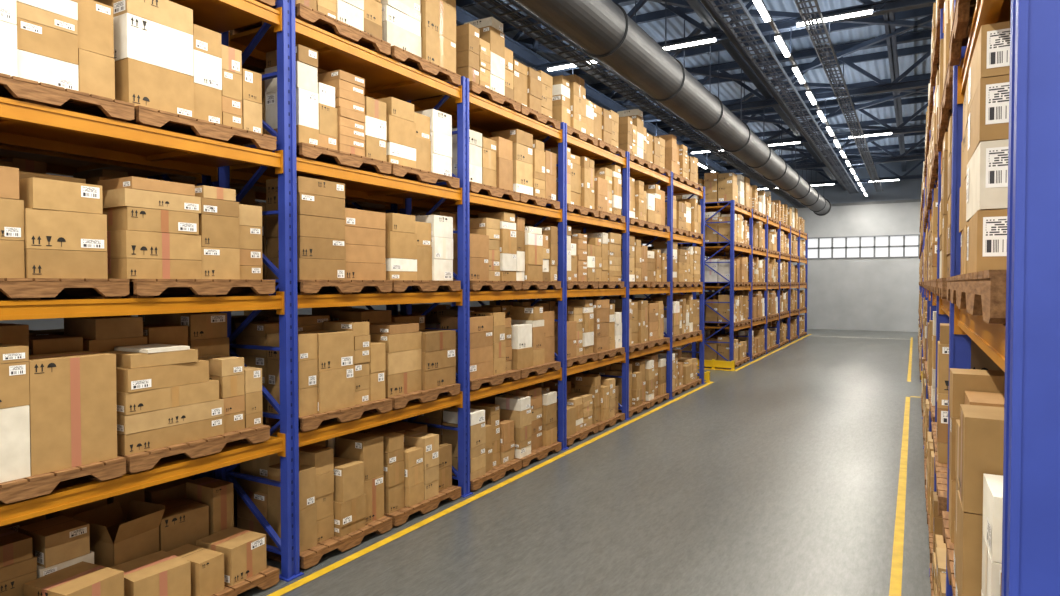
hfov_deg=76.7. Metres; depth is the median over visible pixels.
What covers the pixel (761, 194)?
pallet
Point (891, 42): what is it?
roof beam
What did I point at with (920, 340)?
pallet
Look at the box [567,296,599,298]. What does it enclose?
pallet
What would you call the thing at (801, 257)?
pallet
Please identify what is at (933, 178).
pallet
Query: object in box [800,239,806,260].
pallet
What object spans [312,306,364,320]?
pallet
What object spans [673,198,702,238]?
pallet
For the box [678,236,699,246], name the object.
pallet
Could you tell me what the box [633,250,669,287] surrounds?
pallet
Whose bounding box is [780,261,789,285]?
pallet
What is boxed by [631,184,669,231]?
pallet
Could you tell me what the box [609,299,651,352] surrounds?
pallet
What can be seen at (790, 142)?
ceiling lights
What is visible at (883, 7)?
roof truss
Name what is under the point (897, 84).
roof truss
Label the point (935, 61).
pallet
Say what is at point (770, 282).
pallet
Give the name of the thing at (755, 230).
pallet
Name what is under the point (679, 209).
pallet
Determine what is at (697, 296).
pallet
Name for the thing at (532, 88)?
pallet
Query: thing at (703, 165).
ceiling lights
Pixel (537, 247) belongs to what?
pallet
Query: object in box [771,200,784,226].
pallet
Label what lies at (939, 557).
pallet
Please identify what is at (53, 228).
pallet
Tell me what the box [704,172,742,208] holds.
pallet
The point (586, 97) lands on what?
ceiling lights
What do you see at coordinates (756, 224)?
pallet
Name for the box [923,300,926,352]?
pallet
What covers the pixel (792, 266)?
pallet
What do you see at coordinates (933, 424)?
pallet
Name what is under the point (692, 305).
pallet
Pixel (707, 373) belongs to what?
guard
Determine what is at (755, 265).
pallet
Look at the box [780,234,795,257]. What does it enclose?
pallet
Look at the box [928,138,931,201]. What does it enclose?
pallet
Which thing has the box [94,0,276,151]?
pallet
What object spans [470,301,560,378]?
pallet
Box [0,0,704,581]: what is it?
rack
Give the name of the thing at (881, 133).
ceiling lights
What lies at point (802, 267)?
pallet
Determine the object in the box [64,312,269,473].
pallet
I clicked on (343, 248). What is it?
pallet
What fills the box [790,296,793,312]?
pallet
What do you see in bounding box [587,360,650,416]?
pallet
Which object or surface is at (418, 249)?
pallet
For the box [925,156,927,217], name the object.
pallet
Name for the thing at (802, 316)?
pallet
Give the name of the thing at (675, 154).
pallet
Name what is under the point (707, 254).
rack
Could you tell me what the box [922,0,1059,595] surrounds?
rack
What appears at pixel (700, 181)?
pallet
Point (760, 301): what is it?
pallet
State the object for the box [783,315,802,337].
pallet
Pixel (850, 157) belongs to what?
roof truss
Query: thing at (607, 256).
pallet
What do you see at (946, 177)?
pallet
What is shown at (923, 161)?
pallet
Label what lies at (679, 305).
pallet
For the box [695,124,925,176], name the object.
roof truss
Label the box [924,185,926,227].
pallet
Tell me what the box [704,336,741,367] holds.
pallet
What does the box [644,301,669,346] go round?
pallet
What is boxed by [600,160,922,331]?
wall
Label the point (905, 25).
roof
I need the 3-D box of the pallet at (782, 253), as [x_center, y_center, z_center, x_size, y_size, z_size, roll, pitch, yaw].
[10.219,-2.321,28.447,1.000,1.088,1.200,1,1,30]
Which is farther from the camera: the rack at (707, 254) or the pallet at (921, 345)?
the rack at (707, 254)
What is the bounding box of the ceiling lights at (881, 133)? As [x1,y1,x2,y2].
[848,131,891,137]
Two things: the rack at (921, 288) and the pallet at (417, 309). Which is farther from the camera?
the rack at (921, 288)
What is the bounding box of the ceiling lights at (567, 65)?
[547,63,575,70]
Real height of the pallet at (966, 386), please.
1.038 m
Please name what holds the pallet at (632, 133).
in the rack at (22, 124)
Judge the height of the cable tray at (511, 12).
1.200 m
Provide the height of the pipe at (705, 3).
0.198 m
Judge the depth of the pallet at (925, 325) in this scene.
10.90 m
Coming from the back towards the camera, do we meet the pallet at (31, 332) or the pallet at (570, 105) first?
the pallet at (570, 105)
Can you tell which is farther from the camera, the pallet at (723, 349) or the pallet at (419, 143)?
the pallet at (723, 349)
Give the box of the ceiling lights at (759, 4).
[753,0,868,197]
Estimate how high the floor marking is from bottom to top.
0.001 m
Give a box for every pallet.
[0,0,134,122]
[0,157,45,173]
[0,166,129,299]
[0,323,125,503]
[0,515,123,595]
[4,514,45,531]
[29,330,50,335]
[36,314,159,335]
[46,478,191,519]
[58,169,132,294]
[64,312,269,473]
[72,477,278,595]
[84,176,274,297]
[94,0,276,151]
[184,435,276,527]
[230,0,390,55]
[231,309,278,352]
[235,189,299,291]
[235,315,392,431]
[237,44,391,174]
[237,432,392,569]
[238,176,391,294]
[255,0,274,6]
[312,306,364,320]
[328,213,460,292]
[332,310,459,409]
[358,97,459,188]
[362,421,460,526]
[372,0,460,85]
[398,304,450,323]
[412,17,520,111]
[412,212,521,291]
[414,402,521,490]
[425,309,520,390]
[436,128,519,201]
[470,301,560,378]
[470,395,495,403]
[477,299,528,306]
[482,217,560,290]
[492,129,559,209]
[495,386,561,467]
[505,59,560,129]
[522,298,557,302]
[530,299,597,366]
[530,380,598,445]
[534,226,597,289]
[541,147,598,217]
[547,74,597,145]
[550,229,623,288]
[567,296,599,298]
[567,373,624,431]
[574,165,624,222]
[586,103,624,157]
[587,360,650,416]
[588,299,624,359]
[603,235,649,288]
[603,296,640,299]
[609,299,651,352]
[611,175,651,228]
[614,109,651,168]
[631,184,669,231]
[632,354,668,406]
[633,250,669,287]
[634,352,687,396]
[635,241,688,287]
[640,297,687,341]
[642,133,670,176]
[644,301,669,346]
[650,294,701,337]
[653,194,688,235]
[655,134,689,184]
[657,349,701,389]
[664,246,702,286]
[673,173,705,206]
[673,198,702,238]
[674,335,704,358]
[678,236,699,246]
[678,292,705,324]
[681,156,702,190]
[697,329,714,342]
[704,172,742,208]
[704,295,742,326]
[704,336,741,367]
[705,212,743,247]
[705,256,742,286]
[705,291,729,298]
[714,216,750,248]
[714,257,751,285]
[714,295,750,324]
[715,334,749,363]
[725,255,759,285]
[725,291,758,321]
[725,329,759,359]
[737,175,751,211]
[742,326,772,352]
[743,185,760,215]
[744,223,759,250]
[747,221,766,252]
[748,257,766,285]
[752,291,765,320]
[752,329,765,355]
[753,191,766,218]
[755,229,772,253]
[758,326,778,349]
[759,257,773,285]
[759,321,784,346]
[760,290,784,315]
[761,291,773,318]
[765,191,773,221]
[768,229,779,254]
[769,259,779,285]
[769,291,778,316]
[770,231,784,255]
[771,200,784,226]
[771,202,778,223]
[771,260,784,285]
[772,320,793,341]
[772,322,788,343]
[775,291,788,314]
[776,234,789,256]
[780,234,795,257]
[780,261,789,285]
[783,204,789,228]
[783,290,798,312]
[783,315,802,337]
[783,315,806,335]
[784,289,805,309]
[785,235,798,258]
[785,319,797,339]
[787,207,794,230]
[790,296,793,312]
[791,207,798,232]
[791,240,803,259]
[791,264,794,284]
[794,266,798,284]
[795,265,806,284]
[796,268,802,284]
[798,216,803,234]
[799,293,802,310]
[800,219,806,235]
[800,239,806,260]
[919,340,921,370]
[920,292,921,323]
[920,301,921,332]
[920,345,921,379]
[921,208,923,244]
[921,253,922,285]
[921,357,923,400]
[921,366,923,415]
[922,161,924,198]
[922,250,923,286]
[922,297,924,347]
[922,383,925,443]
[923,237,925,287]
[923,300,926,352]
[923,312,926,362]
[923,370,925,423]
[924,133,926,176]
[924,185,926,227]
[924,228,927,288]
[924,238,925,280]
[924,307,930,376]
[924,399,928,458]
[924,411,928,484]
[925,112,926,168]
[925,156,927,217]
[925,431,933,523]
[926,83,929,146]
[926,106,928,157]
[926,322,928,382]
[927,150,931,210]
[927,232,929,289]
[927,320,932,400]
[928,113,931,129]
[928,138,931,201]
[928,218,931,291]
[928,451,934,562]
[929,36,932,112]
[929,106,937,188]
[929,311,949,421]
[930,0,939,86]
[930,188,937,291]
[930,491,942,595]
[931,70,938,175]
[931,422,936,452]
[932,279,937,295]
[933,534,945,595]
[934,0,940,57]
[935,323,1002,516]
[937,38,952,151]
[937,116,951,298]
[938,0,944,8]
[940,0,953,123]
[942,368,1004,595]
[946,21,1009,305]
[949,0,976,67]
[956,404,1003,595]
[957,270,1005,323]
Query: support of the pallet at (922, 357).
on the floor
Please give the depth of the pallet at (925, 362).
10.26 m
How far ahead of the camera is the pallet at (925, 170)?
14.27 m
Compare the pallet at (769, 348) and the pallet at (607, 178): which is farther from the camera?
the pallet at (769, 348)
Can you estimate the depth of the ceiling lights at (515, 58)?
14.63 m
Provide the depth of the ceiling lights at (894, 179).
35.17 m
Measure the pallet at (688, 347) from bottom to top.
0.964 m
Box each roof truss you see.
[501,0,935,73]
[589,29,931,122]
[650,92,927,154]
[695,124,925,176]
[698,149,924,189]
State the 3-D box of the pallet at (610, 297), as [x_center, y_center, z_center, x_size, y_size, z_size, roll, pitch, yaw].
[2.147,0.484,16.853,1.000,1.038,1.200,1,1,30]
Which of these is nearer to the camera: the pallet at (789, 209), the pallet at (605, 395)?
the pallet at (605, 395)
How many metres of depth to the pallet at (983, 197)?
2.54 m
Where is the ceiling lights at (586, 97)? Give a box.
[586,97,607,109]
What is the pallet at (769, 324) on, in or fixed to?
on the floor
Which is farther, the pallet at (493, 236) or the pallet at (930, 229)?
the pallet at (493, 236)
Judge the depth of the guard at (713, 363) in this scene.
20.58 m
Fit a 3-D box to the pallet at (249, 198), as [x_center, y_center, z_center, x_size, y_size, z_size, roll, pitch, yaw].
[-3.245,-0.602,7.470,1.000,1.088,1.200,1,1,30]
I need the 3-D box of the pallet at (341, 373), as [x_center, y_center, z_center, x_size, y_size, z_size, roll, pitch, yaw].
[-2.204,0.706,6.889,1.000,1.038,1.200,1,1,30]
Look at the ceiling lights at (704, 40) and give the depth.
15.07 m
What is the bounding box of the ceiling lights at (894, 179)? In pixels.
[869,178,898,181]
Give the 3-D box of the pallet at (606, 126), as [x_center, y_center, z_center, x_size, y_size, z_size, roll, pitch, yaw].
[1.099,-3.147,12.576,1.000,0.948,1.200,1,1,30]
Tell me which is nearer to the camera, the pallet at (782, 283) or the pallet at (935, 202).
the pallet at (935, 202)
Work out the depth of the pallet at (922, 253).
18.21 m
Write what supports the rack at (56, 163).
on the floor
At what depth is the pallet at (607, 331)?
12.31 m
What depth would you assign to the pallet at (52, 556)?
4.77 m
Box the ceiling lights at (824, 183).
[810,183,834,185]
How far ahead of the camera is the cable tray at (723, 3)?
16.40 m
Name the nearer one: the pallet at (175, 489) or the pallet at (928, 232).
the pallet at (175, 489)
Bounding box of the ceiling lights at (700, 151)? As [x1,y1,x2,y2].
[691,150,709,153]
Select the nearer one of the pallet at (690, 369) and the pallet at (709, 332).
the pallet at (690, 369)
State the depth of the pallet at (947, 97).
4.43 m
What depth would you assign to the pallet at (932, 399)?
6.76 m
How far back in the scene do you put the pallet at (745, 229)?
22.29 m
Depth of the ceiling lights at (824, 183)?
36.76 m
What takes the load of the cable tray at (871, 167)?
hanging from the roof truss at (883, 7)
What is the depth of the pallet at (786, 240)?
29.47 m
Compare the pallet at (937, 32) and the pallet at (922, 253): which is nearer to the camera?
the pallet at (937, 32)
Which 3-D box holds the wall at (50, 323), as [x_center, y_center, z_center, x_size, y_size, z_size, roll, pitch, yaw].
[-9.991,-2.654,22.994,0.300,9.600,54.000,1,1,30]
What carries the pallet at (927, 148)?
in the rack at (1026, 348)
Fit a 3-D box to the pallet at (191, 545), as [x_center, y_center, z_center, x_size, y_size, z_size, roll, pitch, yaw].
[-2.971,2.115,5.624,1.037,0.838,1.247,1,1,30]
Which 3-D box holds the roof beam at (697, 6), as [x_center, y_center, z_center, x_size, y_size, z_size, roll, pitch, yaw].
[4.096,-6.072,14.816,0.200,0.300,54.000,1,1,30]
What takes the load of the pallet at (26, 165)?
in the rack at (56, 163)
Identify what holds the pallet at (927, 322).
in the rack at (1026, 348)
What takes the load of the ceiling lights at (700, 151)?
hanging from the roof beam at (521, 52)
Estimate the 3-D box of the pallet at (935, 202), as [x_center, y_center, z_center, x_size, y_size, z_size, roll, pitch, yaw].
[4.462,-0.579,6.464,1.000,1.088,1.200,1,1,30]
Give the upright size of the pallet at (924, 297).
1.088 m
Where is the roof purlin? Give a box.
[456,0,932,172]
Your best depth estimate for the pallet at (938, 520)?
5.49 m
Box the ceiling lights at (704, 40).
[661,36,716,49]
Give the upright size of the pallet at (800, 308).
0.983 m
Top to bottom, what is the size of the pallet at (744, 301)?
0.980 m
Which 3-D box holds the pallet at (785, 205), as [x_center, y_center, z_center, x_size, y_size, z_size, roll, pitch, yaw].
[10.830,-3.590,29.498,1.000,1.078,1.200,1,1,30]
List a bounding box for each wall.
[0,173,575,329]
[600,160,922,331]
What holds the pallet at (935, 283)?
in the rack at (1026, 348)
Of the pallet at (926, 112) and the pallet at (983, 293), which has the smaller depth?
the pallet at (983, 293)
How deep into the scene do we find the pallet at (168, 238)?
5.16 m
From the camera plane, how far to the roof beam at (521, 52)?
20.03 m
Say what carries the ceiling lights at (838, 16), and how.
hanging from the roof truss at (883, 7)
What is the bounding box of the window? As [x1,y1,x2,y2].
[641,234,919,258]
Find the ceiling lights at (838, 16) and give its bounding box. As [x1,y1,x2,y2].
[796,7,873,26]
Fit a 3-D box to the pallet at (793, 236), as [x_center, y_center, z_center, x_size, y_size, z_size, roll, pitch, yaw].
[12.182,-2.397,31.855,1.000,1.088,1.200,1,1,30]
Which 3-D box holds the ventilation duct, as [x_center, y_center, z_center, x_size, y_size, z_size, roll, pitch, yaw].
[2.978,-5.506,13.885,0.940,3.190,50.850,1,1,30]
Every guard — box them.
[697,359,734,370]
[697,371,709,382]
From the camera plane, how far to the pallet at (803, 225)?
34.02 m
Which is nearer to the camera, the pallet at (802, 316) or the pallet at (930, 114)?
the pallet at (930, 114)
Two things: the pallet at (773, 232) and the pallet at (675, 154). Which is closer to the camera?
the pallet at (675, 154)
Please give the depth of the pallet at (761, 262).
24.54 m
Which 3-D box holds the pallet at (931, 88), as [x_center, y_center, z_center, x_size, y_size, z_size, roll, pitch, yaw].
[5.801,-3.093,8.739,1.000,1.012,1.200,1,1,30]
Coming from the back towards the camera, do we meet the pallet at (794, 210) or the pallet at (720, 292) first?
the pallet at (794, 210)
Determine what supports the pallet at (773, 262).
in the rack at (731, 250)
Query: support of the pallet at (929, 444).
on the floor
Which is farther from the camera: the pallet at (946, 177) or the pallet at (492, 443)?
the pallet at (492, 443)
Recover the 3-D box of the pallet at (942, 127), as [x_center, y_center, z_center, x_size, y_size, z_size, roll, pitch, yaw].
[3.734,-1.767,5.158,1.000,1.021,1.200,1,1,30]
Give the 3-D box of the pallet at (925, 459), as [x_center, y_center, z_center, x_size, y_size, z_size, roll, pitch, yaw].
[5.801,1.933,8.860,1.000,1.058,1.200,1,1,30]
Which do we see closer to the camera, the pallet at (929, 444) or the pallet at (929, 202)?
the pallet at (929, 444)
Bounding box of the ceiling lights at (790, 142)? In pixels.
[767,140,800,145]
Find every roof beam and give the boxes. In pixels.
[456,5,752,184]
[686,0,839,184]
[882,0,905,171]
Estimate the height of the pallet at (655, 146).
0.948 m
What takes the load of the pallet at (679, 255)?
in the rack at (22, 124)
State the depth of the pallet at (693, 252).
17.10 m
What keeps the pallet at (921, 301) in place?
in the rack at (921, 288)
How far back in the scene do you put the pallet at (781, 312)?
28.41 m
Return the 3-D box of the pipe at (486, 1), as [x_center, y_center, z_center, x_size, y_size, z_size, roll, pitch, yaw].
[1.496,-5.628,16.321,0.120,0.357,53.800,1,1,30]
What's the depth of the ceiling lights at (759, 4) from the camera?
15.18 m
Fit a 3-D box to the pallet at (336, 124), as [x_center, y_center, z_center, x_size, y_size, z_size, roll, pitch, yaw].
[-2.206,-1.838,6.853,1.000,1.088,1.200,1,1,30]
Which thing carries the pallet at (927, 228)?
in the rack at (1026, 348)
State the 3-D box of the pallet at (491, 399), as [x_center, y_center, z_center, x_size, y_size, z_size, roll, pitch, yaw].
[-1.259,1.933,10.924,1.000,0.964,1.200,1,1,30]
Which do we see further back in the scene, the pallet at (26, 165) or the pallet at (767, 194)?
the pallet at (767, 194)
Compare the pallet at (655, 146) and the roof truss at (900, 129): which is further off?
the roof truss at (900, 129)
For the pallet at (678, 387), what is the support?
on the floor
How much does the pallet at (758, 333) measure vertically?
0.926 m
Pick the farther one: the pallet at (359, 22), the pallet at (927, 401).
the pallet at (927, 401)
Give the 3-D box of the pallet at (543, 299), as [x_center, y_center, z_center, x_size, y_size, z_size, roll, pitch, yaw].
[0.084,0.539,13.239,1.000,1.088,1.200,1,1,30]
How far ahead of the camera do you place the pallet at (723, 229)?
21.02 m
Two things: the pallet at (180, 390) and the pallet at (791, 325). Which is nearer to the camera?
the pallet at (180, 390)
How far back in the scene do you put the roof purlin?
20.53 m
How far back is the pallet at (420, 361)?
7.68 m
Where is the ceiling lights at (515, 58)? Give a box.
[513,56,538,70]
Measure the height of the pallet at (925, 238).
1.088 m
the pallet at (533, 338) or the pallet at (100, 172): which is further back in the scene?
the pallet at (533, 338)
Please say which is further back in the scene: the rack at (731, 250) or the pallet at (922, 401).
the rack at (731, 250)
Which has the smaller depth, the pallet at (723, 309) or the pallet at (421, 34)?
the pallet at (421, 34)
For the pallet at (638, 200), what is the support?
in the rack at (22, 124)
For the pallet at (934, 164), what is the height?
1.018 m
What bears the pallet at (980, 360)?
in the rack at (1026, 348)
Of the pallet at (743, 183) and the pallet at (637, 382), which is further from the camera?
the pallet at (743, 183)
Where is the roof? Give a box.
[518,0,932,178]
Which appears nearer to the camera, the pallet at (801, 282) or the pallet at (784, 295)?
the pallet at (784, 295)
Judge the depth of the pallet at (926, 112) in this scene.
13.72 m
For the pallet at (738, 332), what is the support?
on the floor
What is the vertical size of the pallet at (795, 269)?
1.058 m
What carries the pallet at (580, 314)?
in the rack at (22, 124)
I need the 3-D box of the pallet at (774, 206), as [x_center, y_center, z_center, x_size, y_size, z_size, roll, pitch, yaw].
[9.480,-3.553,27.157,1.000,1.109,1.200,1,1,30]
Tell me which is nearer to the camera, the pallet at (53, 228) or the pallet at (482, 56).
the pallet at (53, 228)
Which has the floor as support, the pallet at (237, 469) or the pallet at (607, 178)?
the pallet at (237, 469)
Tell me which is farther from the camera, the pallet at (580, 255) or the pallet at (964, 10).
the pallet at (580, 255)
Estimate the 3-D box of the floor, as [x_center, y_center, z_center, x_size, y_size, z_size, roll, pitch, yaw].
[4.010,2.424,15.055,32.600,0.200,54.600,1,1,30]
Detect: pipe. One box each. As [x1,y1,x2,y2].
[486,1,782,195]
[700,0,845,189]
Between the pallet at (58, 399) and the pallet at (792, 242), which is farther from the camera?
the pallet at (792, 242)
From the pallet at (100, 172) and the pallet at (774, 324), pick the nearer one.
the pallet at (100, 172)
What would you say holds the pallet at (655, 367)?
on the floor
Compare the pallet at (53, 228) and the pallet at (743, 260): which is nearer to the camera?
the pallet at (53, 228)
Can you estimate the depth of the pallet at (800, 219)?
33.07 m
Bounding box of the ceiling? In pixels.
[462,0,930,167]
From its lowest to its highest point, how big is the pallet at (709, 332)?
1.058 m
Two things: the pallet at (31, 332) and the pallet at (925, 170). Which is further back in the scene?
the pallet at (925, 170)
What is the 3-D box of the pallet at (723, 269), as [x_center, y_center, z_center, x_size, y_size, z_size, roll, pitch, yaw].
[6.182,-0.862,21.452,1.000,0.983,1.200,1,1,30]
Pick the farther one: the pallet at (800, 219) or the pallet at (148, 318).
the pallet at (800, 219)
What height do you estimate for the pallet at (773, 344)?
0.896 m
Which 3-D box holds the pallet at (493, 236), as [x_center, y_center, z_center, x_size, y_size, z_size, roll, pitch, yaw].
[-0.851,-0.641,9.212,1.000,1.088,1.200,1,1,30]
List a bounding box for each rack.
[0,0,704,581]
[0,58,661,479]
[664,243,783,357]
[704,200,807,368]
[919,188,924,381]
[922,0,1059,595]
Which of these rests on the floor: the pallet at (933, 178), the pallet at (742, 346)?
the pallet at (742, 346)
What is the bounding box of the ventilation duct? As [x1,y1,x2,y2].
[514,0,830,215]
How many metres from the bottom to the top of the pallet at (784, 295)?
1.053 m
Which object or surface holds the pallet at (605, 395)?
on the floor
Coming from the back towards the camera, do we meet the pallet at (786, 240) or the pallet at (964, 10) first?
the pallet at (786, 240)
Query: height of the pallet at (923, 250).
1.018 m
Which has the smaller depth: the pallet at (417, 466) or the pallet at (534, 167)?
the pallet at (417, 466)
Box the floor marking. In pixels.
[267,334,920,595]
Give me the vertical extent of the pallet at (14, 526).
0.896 m
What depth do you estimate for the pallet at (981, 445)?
2.29 m
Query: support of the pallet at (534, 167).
in the rack at (22, 124)
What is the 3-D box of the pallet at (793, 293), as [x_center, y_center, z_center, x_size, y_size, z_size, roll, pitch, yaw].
[12.191,0.135,31.900,1.000,1.064,1.200,1,1,30]
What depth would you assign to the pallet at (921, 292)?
21.36 m
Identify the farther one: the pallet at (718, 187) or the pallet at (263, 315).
the pallet at (718, 187)
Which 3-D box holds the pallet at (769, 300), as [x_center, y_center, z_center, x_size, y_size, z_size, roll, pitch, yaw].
[8.887,0.253,26.149,1.000,1.083,1.200,1,1,30]
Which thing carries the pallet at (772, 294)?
in the rack at (731, 250)
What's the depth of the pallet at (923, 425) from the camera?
11.08 m
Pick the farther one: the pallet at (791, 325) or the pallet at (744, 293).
the pallet at (791, 325)
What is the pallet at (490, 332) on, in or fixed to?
in the rack at (22, 124)
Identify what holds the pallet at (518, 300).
in the rack at (56, 163)
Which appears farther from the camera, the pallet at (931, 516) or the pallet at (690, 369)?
the pallet at (690, 369)
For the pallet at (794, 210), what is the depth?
31.61 m
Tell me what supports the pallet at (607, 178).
in the rack at (22, 124)
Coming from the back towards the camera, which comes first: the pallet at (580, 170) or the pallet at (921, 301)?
the pallet at (921, 301)
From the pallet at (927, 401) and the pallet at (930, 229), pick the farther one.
the pallet at (927, 401)
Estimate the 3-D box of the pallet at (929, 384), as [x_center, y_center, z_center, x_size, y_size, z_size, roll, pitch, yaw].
[5.082,0.700,7.564,1.000,1.021,1.200,1,1,30]
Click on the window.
(880, 246)
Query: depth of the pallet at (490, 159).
9.02 m
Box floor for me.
[237,329,930,595]
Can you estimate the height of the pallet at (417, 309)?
1.058 m
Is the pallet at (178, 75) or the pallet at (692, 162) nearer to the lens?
the pallet at (178, 75)
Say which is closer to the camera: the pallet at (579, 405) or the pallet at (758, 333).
the pallet at (579, 405)
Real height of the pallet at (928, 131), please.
1.012 m
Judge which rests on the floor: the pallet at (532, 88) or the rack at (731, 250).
the rack at (731, 250)
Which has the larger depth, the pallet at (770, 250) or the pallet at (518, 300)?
the pallet at (770, 250)
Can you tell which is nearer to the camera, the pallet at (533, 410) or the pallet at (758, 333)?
the pallet at (533, 410)
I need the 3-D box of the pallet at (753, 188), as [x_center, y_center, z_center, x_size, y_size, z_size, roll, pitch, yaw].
[7.542,-3.461,23.734,1.000,1.078,1.200,1,1,30]
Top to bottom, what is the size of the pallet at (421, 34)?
1.138 m
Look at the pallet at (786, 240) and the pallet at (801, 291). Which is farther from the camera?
the pallet at (801, 291)
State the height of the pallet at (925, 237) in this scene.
1.078 m
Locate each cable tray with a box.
[473,0,806,207]
[708,0,858,192]
[794,0,882,191]
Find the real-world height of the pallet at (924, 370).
1.006 m
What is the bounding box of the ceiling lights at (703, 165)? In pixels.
[698,161,720,173]
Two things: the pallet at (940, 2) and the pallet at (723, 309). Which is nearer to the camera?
the pallet at (940, 2)
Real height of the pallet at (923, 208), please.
1.078 m
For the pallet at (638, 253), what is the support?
in the rack at (22, 124)
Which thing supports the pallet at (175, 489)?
on the floor
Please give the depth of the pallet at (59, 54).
4.45 m
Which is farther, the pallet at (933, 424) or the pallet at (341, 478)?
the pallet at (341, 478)
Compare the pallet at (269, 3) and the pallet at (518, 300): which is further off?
the pallet at (518, 300)
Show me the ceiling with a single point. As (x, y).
(880, 69)
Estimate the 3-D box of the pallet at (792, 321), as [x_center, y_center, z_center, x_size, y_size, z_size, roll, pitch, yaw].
[12.168,1.482,31.963,1.000,0.926,1.200,1,1,30]
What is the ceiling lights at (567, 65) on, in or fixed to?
hanging from the roof truss at (883, 7)

